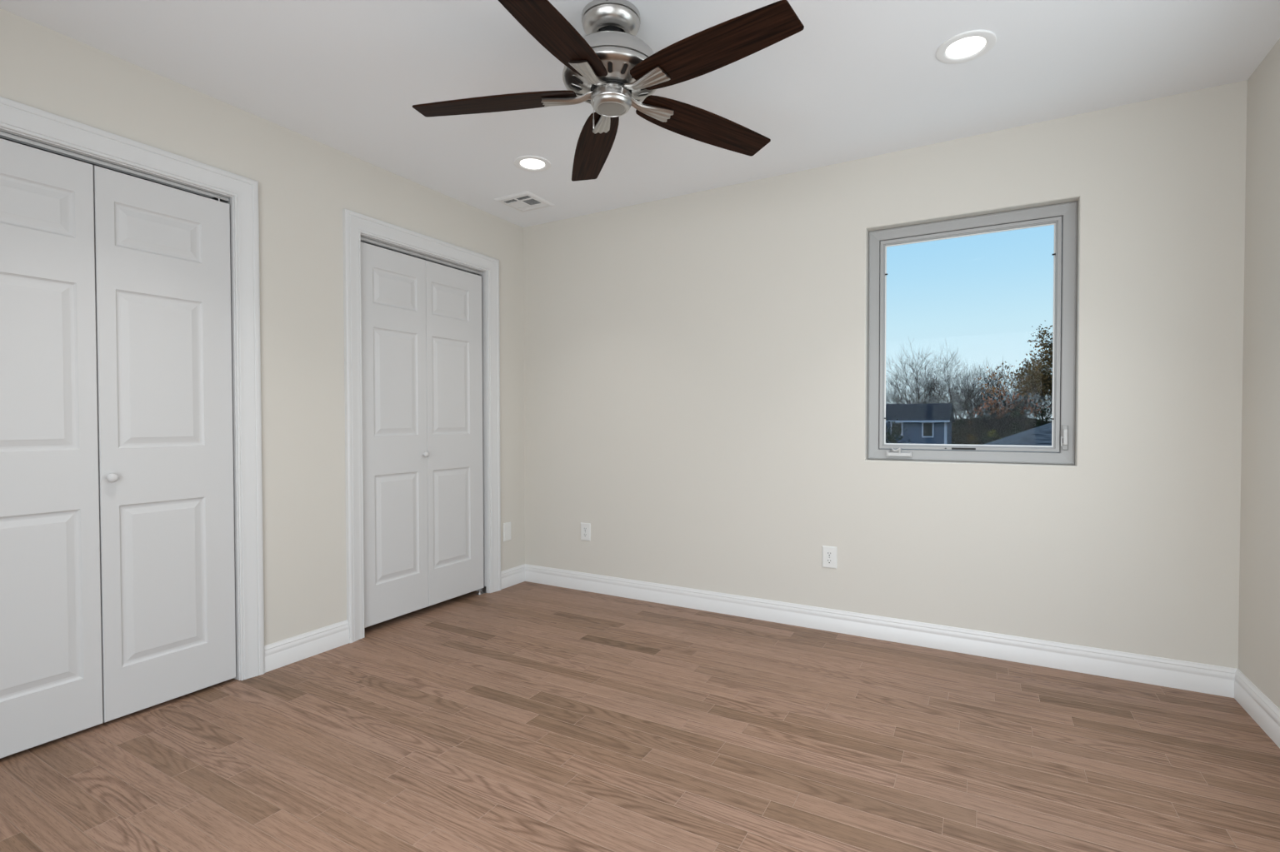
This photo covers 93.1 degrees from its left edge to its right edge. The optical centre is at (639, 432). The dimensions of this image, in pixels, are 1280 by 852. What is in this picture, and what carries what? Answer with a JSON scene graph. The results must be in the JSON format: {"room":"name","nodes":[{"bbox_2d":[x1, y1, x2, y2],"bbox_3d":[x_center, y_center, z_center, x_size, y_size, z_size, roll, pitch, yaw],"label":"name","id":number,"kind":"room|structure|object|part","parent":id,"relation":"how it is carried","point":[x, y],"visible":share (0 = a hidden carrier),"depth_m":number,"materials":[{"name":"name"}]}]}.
{"room":"empty bedroom","nodes":[
{"label":"empty bedroom","id":0,"kind":"room"},
{"bbox_2d":[0,8,524,645],"bbox_3d":[-1.861,-0.152,2.448,0.130,2.440,4.080,0,1,29],"label":"wall","id":1,"kind":"structure","parent":0,"point":[306,184],"depth_m":2.80,"materials":[{"name":"white paint"}]},
{"bbox_2d":[0,130,235,759],"bbox_3d":[-1.952,0.038,2.178,0.065,2.041,0.910,0,1,29],"label":"door","id":2,"kind":"structure","parent":1,"relation":"in","point":[117,562],"depth_m":2.20,"materials":[{"name":"white paint"}]},
{"bbox_3d":[-1.919,0.167,2.203,0.031,0.034,0.034,0,1,29],"label":"knob","id":3,"kind":"part","parent":2,"relation":"part of","materials":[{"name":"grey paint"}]},
{"bbox_2d":[0,96,264,680],"bbox_3d":[-1.988,-0.003,2.201,0.154,2.150,1.106,0,1,29],"label":"door frame","id":4,"kind":"structure","parent":1,"relation":"attached to","point":[14,116],"depth_m":2.58,"materials":[{"name":"white paint"}]},
{"bbox_2d":[264,620,349,673],"bbox_3d":[-1.561,1.003,2.851,0.014,0.115,0.412,0,1,29],"label":"baseboard","id":5,"kind":"structure","parent":1,"relation":"attached to","point":[289,651],"depth_m":2.83,"materials":[{"name":"white paint"}]},
{"bbox_2d":[342,209,500,643],"bbox_3d":[-1.245,-0.031,3.518,0.154,2.157,1.094,0,1,29],"label":"door frame","id":6,"kind":"structure","parent":1,"relation":"attached to","point":[354,224],"depth_m":3.17,"materials":[{"name":"white paint"}]},
{"bbox_2d":[360,236,486,628],"bbox_3d":[-1.218,0.016,3.503,0.065,2.062,0.903,0,1,29],"label":"door","id":7,"kind":"structure","parent":1,"relation":"in","point":[422,352],"depth_m":3.44,"materials":[{"name":"white paint"}]},
{"bbox_3d":[-1.224,0.128,3.459,0.031,0.034,0.034,0,1,29],"label":"knob","id":8,"kind":"part","parent":7,"relation":"part of","materials":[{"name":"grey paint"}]},
{"bbox_2d":[503,522,510,541],"bbox_3d":[-0.886,0.668,4.051,0.006,0.122,0.074,0,1,29],"label":"wall plate","id":9,"kind":"object","parent":1,"relation":"attached to","point":[507,527],"visible":1,"depth_m":4.04,"materials":[{"name":"white plastic"}]},
{"bbox_2d":[500,564,524,589],"bbox_3d":[-0.858,0.979,4.096,0.014,0.115,0.261,0,1,29],"label":"baseboard","id":10,"kind":"structure","parent":1,"relation":"attached to","point":[509,577],"depth_m":4.08,"materials":[{"name":"white paint"}]},
{"bbox_2d":[0,581,1279,851],"bbox_3d":[-0.470,1.138,1.742,4.506,0.120,4.240,0,1,29],"label":"floor","id":11,"kind":"structure","parent":0,"point":[525,717],"depth_m":2.00,"materials":[{"name":"brown wood"}]},
{"bbox_2d":[0,0,1279,227],"bbox_3d":[-0.446,-1.437,1.717,4.536,0.150,4.240,0,1,29],"label":"ceiling","id":12,"kind":"structure","parent":0,"point":[861,79],"depth_m":2.32,"materials":[{"name":"white paint"}]},
{"bbox_2d":[494,190,554,212],"bbox_3d":[-0.699,-1.392,3.681,0.256,0.010,0.256,0,1,29],"label":"ceiling vent","id":13,"kind":"object","parent":12,"relation":"in","point":[523,202],"visible":1,"depth_m":3.66,"materials":[{"name":"white metal"}]},
{"bbox_2d":[513,155,550,171],"bbox_3d":[-0.556,-1.384,3.133,0.191,0.006,0.191,0,1,29],"label":"recessed light","id":14,"kind":"object","parent":12,"relation":"in","point":[529,163],"visible":1,"depth_m":3.13,"materials":[{"name":"white plastic"}]},
{"bbox_2d":[412,0,804,181],"bbox_3d":[-0.095,-1.173,1.963,1.272,0.388,1.255,0,1,29],"label":"ceiling fan","id":15,"kind":"object","parent":12,"relation":"hanging from","point":[609,68],"visible":1,"depth_m":1.91,"materials":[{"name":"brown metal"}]},
{"bbox_3d":[-0.481,-1.101,2.034,0.544,0.032,0.144,-3,1,5],"label":"blade","id":16,"kind":"part","parent":15,"relation":"part of","materials":[{"name":"brown wood"}]},
{"bbox_3d":[-0.246,-1.095,1.644,0.144,0.032,0.544,0,4,23],"label":"blade","id":17,"kind":"part","parent":15,"relation":"part of","materials":[{"name":"brown wood"}]},
{"bbox_3d":[-0.233,-1.103,2.014,0.186,0.026,0.062,-3,1,5],"label":"blade arm","id":18,"kind":"part","parent":15,"relation":"part of","materials":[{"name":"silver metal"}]},
{"bbox_3d":[-0.151,-1.100,1.874,0.062,0.026,0.186,0,4,23],"label":"blade arm","id":19,"kind":"part","parent":15,"relation":"part of","materials":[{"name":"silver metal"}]},
{"bbox_3d":[-0.150,-1.027,1.954,0.005,0.100,0.005,0,1,29],"label":"pull chain","id":20,"kind":"part","parent":15,"relation":"part of","materials":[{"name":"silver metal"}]},
{"bbox_3d":[-0.182,-1.108,2.378,0.144,0.032,0.544,0,-2,-13],"label":"blade","id":21,"kind":"part","parent":15,"relation":"part of","materials":[{"name":"brown wood"}]},
{"bbox_3d":[-0.124,-1.105,2.136,0.062,0.026,0.186,0,-2,-13],"label":"blade arm","id":22,"kind":"part","parent":15,"relation":"part of","materials":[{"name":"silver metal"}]},
{"bbox_2d":[570,61,648,101],"bbox_3d":[-0.095,-1.138,2.000,0.264,0.016,0.264,0,1,29],"label":"motor housing","id":23,"kind":"object","parent":15,"relation":"attached to","point":[619,73],"depth_m":1.94,"materials":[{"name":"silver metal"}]},
{"bbox_3d":[0.008,-1.101,1.908,0.186,0.026,0.062,4,4,41],"label":"blade arm","id":24,"kind":"part","parent":15,"relation":"part of","materials":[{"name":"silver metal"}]},
{"bbox_3d":[0.025,-1.104,2.070,0.186,0.026,0.062,2,0,-31],"label":"blade arm","id":25,"kind":"part","parent":15,"relation":"part of","materials":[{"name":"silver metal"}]},
{"bbox_3d":[0.237,-1.105,2.200,0.544,0.032,0.144,2,0,-31],"label":"blade","id":26,"kind":"part","parent":15,"relation":"part of","materials":[{"name":"brown wood"}]},
{"bbox_3d":[0.198,-1.097,1.747,0.544,0.032,0.144,4,4,41],"label":"blade","id":27,"kind":"part","parent":15,"relation":"part of","materials":[{"name":"brown wood"}]},
{"bbox_2d":[935,30,996,64],"bbox_3d":[1.162,-1.370,2.162,0.191,0.006,0.191,0,1,29],"label":"recessed light","id":28,"kind":"object","parent":12,"relation":"in","point":[970,45],"visible":1,"depth_m":2.15,"materials":[{"name":"white plastic"}]},
{"bbox_2d":[523,80,1247,669],"bbox_3d":[0.559,-0.116,3.518,4.536,2.560,0.160,0,1,29],"label":"wall","id":29,"kind":"structure","parent":0,"point":[696,364],"depth_m":3.04,"materials":[{"name":"white paint"}]},
{"bbox_2d":[580,522,590,541],"bbox_3d":[-0.355,0.653,3.952,0.077,0.115,0.008,0,1,29],"label":"wall outlet","id":30,"kind":"object","parent":29,"relation":"attached to","point":[585,527],"visible":1,"depth_m":3.95,"materials":[{"name":"white plastic"}]},
{"bbox_2d":[822,545,837,569],"bbox_3d":[0.997,0.661,3.189,0.077,0.115,0.008,0,1,29],"label":"wall outlet","id":31,"kind":"object","parent":29,"relation":"attached to","point":[829,553],"visible":1,"depth_m":3.19,"materials":[{"name":"white plastic"}]},
{"bbox_2d":[825,559,832,564],"bbox_3d":[0.996,0.681,3.187,0.034,0.024,0.002,0,1,29],"label":"receptacle","id":32,"kind":"object","parent":31,"relation":"attached to","point":[827,561],"depth_m":3.19,"materials":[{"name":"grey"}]},
{"bbox_2d":[825,551,832,556],"bbox_3d":[0.996,0.642,3.186,0.034,0.024,0.002,0,1,29],"label":"receptacle","id":33,"kind":"object","parent":31,"relation":"attached to","point":[827,553],"depth_m":3.19,"materials":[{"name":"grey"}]},
{"bbox_2d":[525,564,1236,698],"bbox_3d":[0.788,0.990,3.309,3.656,0.115,0.014,0,1,29],"label":"baseboard","id":34,"kind":"structure","parent":29,"relation":"attached to","point":[1187,676],"depth_m":2.96,"materials":[{"name":"white paint"}]},
{"bbox_2d":[867,200,1077,464],"bbox_3d":[1.578,-0.442,2.947,0.878,1.174,0.122,0,1,29],"label":"window","id":35,"kind":"structure","parent":29,"relation":"in","point":[1063,217],"depth_m":2.86,"materials":[{"name":"grey plastic"}]},
{"bbox_3d":[1.291,0.093,3.059,0.055,0.032,0.018,0,1,29],"label":"crank arm","id":36,"kind":"part","parent":35,"relation":"part of","materials":[{"name":"grey"}]},
{"bbox_3d":[1.310,0.113,3.062,0.120,0.029,0.024,0,1,29],"label":"crank handle","id":37,"kind":"part","parent":35,"relation":"part of","materials":[{"name":"grey"}]},
{"bbox_3d":[1.906,0.027,2.723,0.024,0.078,0.020,0,1,29],"label":"lock lever","id":38,"kind":"part","parent":35,"relation":"part of","materials":[{"name":"grey"}]},
{"bbox_2d":[1238,38,1279,709],"bbox_3d":[1.436,-0.065,0.589,0.130,2.560,4.080,0,1,29],"label":"wall","id":39,"kind":"structure","parent":0,"point":[1259,571],"depth_m":2.23,"materials":[{"name":"white paint"}]},
{"bbox_2d":[1234,669,1279,748],"bbox_3d":[1.407,1.035,0.701,0.014,0.115,3.950,0,1,29],"label":"baseboard","id":40,"kind":"structure","parent":39,"relation":"attached to","point":[1257,706],"depth_m":2.21,"materials":[{"name":"white paint"}]},
{"label":"outside","id":41,"kind":"structure","parent":0,"visible":0},
{"bbox_3d":[39.994,3.115,76.550,120.000,0.300,154.000,0,1,29],"label":"lawn","id":42,"kind":"structure","parent":41,"visible":0},
{"bbox_2d":[885,415,911,443],"bbox_3d":[8.884,1.721,21.765,3.218,4.597,2.225,0,1,29],"label":"hedge","id":43,"kind":"object","parent":42,"relation":"on","point":[892,440],"visible":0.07,"depth_m":21.53,"materials":[{"name":"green plant"}]},
{"bbox_2d":[885,378,924,404],"bbox_3d":[33.365,-2.148,78.261,9.167,10.312,8.344,0,1,29],"label":"bare tree","id":44,"kind":"object","parent":42,"relation":"on","point":[887,396],"visible":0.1,"depth_m":77.58,"materials":[{"name":"black plant"}]},
{"bbox_2d":[885,403,954,444],"bbox_3d":[17.508,0.620,50.090,14.800,5.720,8.900,0,1,29],"label":"house","id":45,"kind":"structure","parent":42,"relation":"on","point":[931,423],"depth_m":44.41,"materials":[{"name":"blue"}]},
{"bbox_3d":[18.926,-0.216,44.674,0.660,0.820,0.030,0,1,29],"label":"pane","id":46,"kind":"part","parent":45,"relation":"part of","materials":[{"name":"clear glass"}]},
{"bbox_3d":[20.733,-0.151,43.655,0.610,0.960,0.030,0,1,29],"label":"pane","id":47,"kind":"part","parent":45,"relation":"part of","materials":[{"name":"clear glass"}]},
{"bbox_2d":[885,338,969,419],"bbox_3d":[28.893,-3.452,63.362,10.053,13.456,11.960,0,1,29],"label":"bare tree","id":48,"kind":"object","parent":42,"relation":"on","point":[917,390],"visible":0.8,"depth_m":63.46,"materials":[{"name":"black plant"}]},
{"bbox_2d":[915,367,969,412],"bbox_3d":[47.189,-3.969,96.328,11.638,13.269,10.558,0,1,29],"label":"bare tree","id":49,"kind":"object","parent":42,"relation":"on","point":[944,398],"visible":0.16,"depth_m":95.92,"materials":[{"name":"black plant"}]},
{"bbox_2d":[907,337,1008,443],"bbox_3d":[40.940,-4.850,78.913,12.321,15.661,13.231,0,1,29],"label":"bare tree","id":50,"kind":"object","parent":42,"relation":"on","point":[962,381],"visible":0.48,"depth_m":78.36,"materials":[{"name":"black plant"}]},
{"bbox_2d":[951,415,969,444],"bbox_3d":[26.841,0.992,50.984,1.923,4.939,1.686,0,1,29],"label":"thicket","id":51,"kind":"object","parent":42,"relation":"on","point":[959,422],"visible":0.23,"depth_m":50.95,"materials":[{"name":"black plant"}]},
{"bbox_2d":[950,427,980,444],"bbox_3d":[19.985,1.718,37.205,2.156,4.006,2.100,-1,1,-43],"label":"hedge","id":52,"kind":"object","parent":42,"relation":"on","point":[962,434],"visible":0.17,"depth_m":37.17,"materials":[{"name":"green plant"}]},
{"bbox_2d":[945,368,998,438],"bbox_3d":[36.521,-1.969,66.724,6.601,10.369,8.729,0,1,11],"label":"bare tree","id":53,"kind":"object","parent":42,"relation":"on","point":[968,386],"visible":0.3,"depth_m":66.96,"materials":[{"name":"black plant"}]},
{"bbox_2d":[967,421,976,444],"bbox_3d":[21.424,1.487,39.300,0.962,4.370,0.996,-1,1,-22],"label":"bush","id":54,"kind":"object","parent":42,"relation":"on","point":[969,422],"visible":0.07,"depth_m":39.27,"materials":[{"name":"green plant"}]},
{"bbox_2d":[970,435,978,444],"bbox_3d":[16.541,2.000,30.018,1.169,3.700,1.290,0,1,29],"label":"bush","id":55,"kind":"object","parent":42,"relation":"on","point":[972,438],"visible":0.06,"depth_m":29.96,"materials":[{"name":"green plant"}]},
{"bbox_2d":[964,417,989,444],"bbox_3d":[32.488,0.937,57.918,4.089,5.162,2.848,0,1,29],"label":"thicket","id":56,"kind":"object","parent":42,"relation":"on","point":[972,432],"visible":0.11,"depth_m":57.82,"materials":[{"name":"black plant"}]},
{"bbox_2d":[943,360,1025,444],"bbox_3d":[30.214,-1.570,53.577,6.780,10.073,8.493,1,1,34],"label":"bare tree","id":57,"kind":"object","parent":42,"relation":"on","point":[972,397],"visible":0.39,"depth_m":53.34,"materials":[{"name":"black plant"}]},
{"bbox_2d":[979,429,998,444],"bbox_3d":[19.053,1.818,33.215,2.373,3.955,1.671,0,1,14],"label":"hedge","id":58,"kind":"object","parent":42,"relation":"on","point":[987,442],"visible":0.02,"depth_m":33.20,"materials":[{"name":"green plant"}]},
{"bbox_2d":[988,430,1000,441],"bbox_3d":[15.991,1.905,27.476,1.264,3.985,1.293,-1,1,-35],"label":"bush","id":59,"kind":"object","parent":42,"relation":"on","point":[994,432],"visible":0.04,"depth_m":27.45,"materials":[{"name":"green plant"}]},
{"bbox_2d":[985,417,1009,443],"bbox_3d":[41.543,0.358,69.889,4.212,5.656,4.270,0,1,4],"label":"thicket","id":60,"kind":"object","parent":42,"relation":"on","point":[987,417],"visible":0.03,"depth_m":69.88,"materials":[{"name":"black plant"}]},
{"bbox_2d":[951,417,1049,444],"bbox_3d":[58.171,-0.190,108.720,120.000,5.090,20.000,0,1,29],"label":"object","id":61,"kind":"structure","parent":42,"relation":"on","point":[1027,423],"depth_m":99.70,"materials":[{"name":"green plant"}]},
{"bbox_2d":[954,386,1051,444],"bbox_3d":[24.801,0.316,40.736,6.487,6.764,4.986,0,1,29],"label":"autumn tree","id":62,"kind":"object","parent":42,"relation":"on","point":[1002,409],"visible":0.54,"depth_m":40.80,"materials":[{"name":"black plant"}]},
{"bbox_2d":[998,425,1020,439],"bbox_3d":[36.351,0.735,59.187,3.393,5.130,3.099,-1,1,-36],"label":"thicket","id":63,"kind":"object","parent":42,"relation":"on","point":[1011,432],"visible":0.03,"depth_m":59.20,"materials":[{"name":"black plant"}]},
{"bbox_2d":[974,355,1052,430],"bbox_3d":[28.150,-0.878,43.764,7.083,9.070,6.700,0,1,29],"label":"autumn tree","id":64,"kind":"object","parent":42,"relation":"on","point":[997,384],"visible":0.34,"depth_m":44.19,"materials":[{"name":"black plant"}]},
{"bbox_2d":[1007,405,1022,434],"bbox_3d":[20.726,1.146,33.352,0.930,5.261,0.945,0,1,29],"label":"evergreen shrub","id":65,"kind":"object","parent":42,"relation":"on","point":[1016,430],"visible":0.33,"depth_m":33.33,"materials":[{"name":"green plant"}]},
{"bbox_2d":[983,422,1051,445],"bbox_3d":[14.890,1.723,16.618,10.850,4.720,9.000,0,1,29],"label":"roof","id":66,"kind":"structure","parent":42,"relation":"on","point":[1042,435],"depth_m":16.48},
{"bbox_2d":[989,384,1049,428],"bbox_3d":[52.071,-2.544,83.085,7.681,10.863,10.001,0,1,29],"label":"bare tree","id":67,"kind":"object","parent":42,"relation":"on","point":[1012,384],"visible":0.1,"depth_m":81.81,"materials":[{"name":"black plant"}]},
{"bbox_2d":[988,320,1052,430],"bbox_3d":[25.445,-1.833,34.850,8.589,11.260,9.232,0,1,-13],"label":"leafy tree","id":68,"kind":"object","parent":42,"relation":"on","point":[1046,379],"visible":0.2,"depth_m":35.22,"materials":[{"name":"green plant"}]},
{"bbox_2d":[1028,407,1051,426],"bbox_3d":[20.696,1.261,31.221,1.345,5.116,1.464,0,1,15],"label":"evergreen shrub","id":69,"kind":"object","parent":42,"relation":"on","point":[1042,415],"visible":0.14,"depth_m":31.10,"materials":[{"name":"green plant"}]}
]}

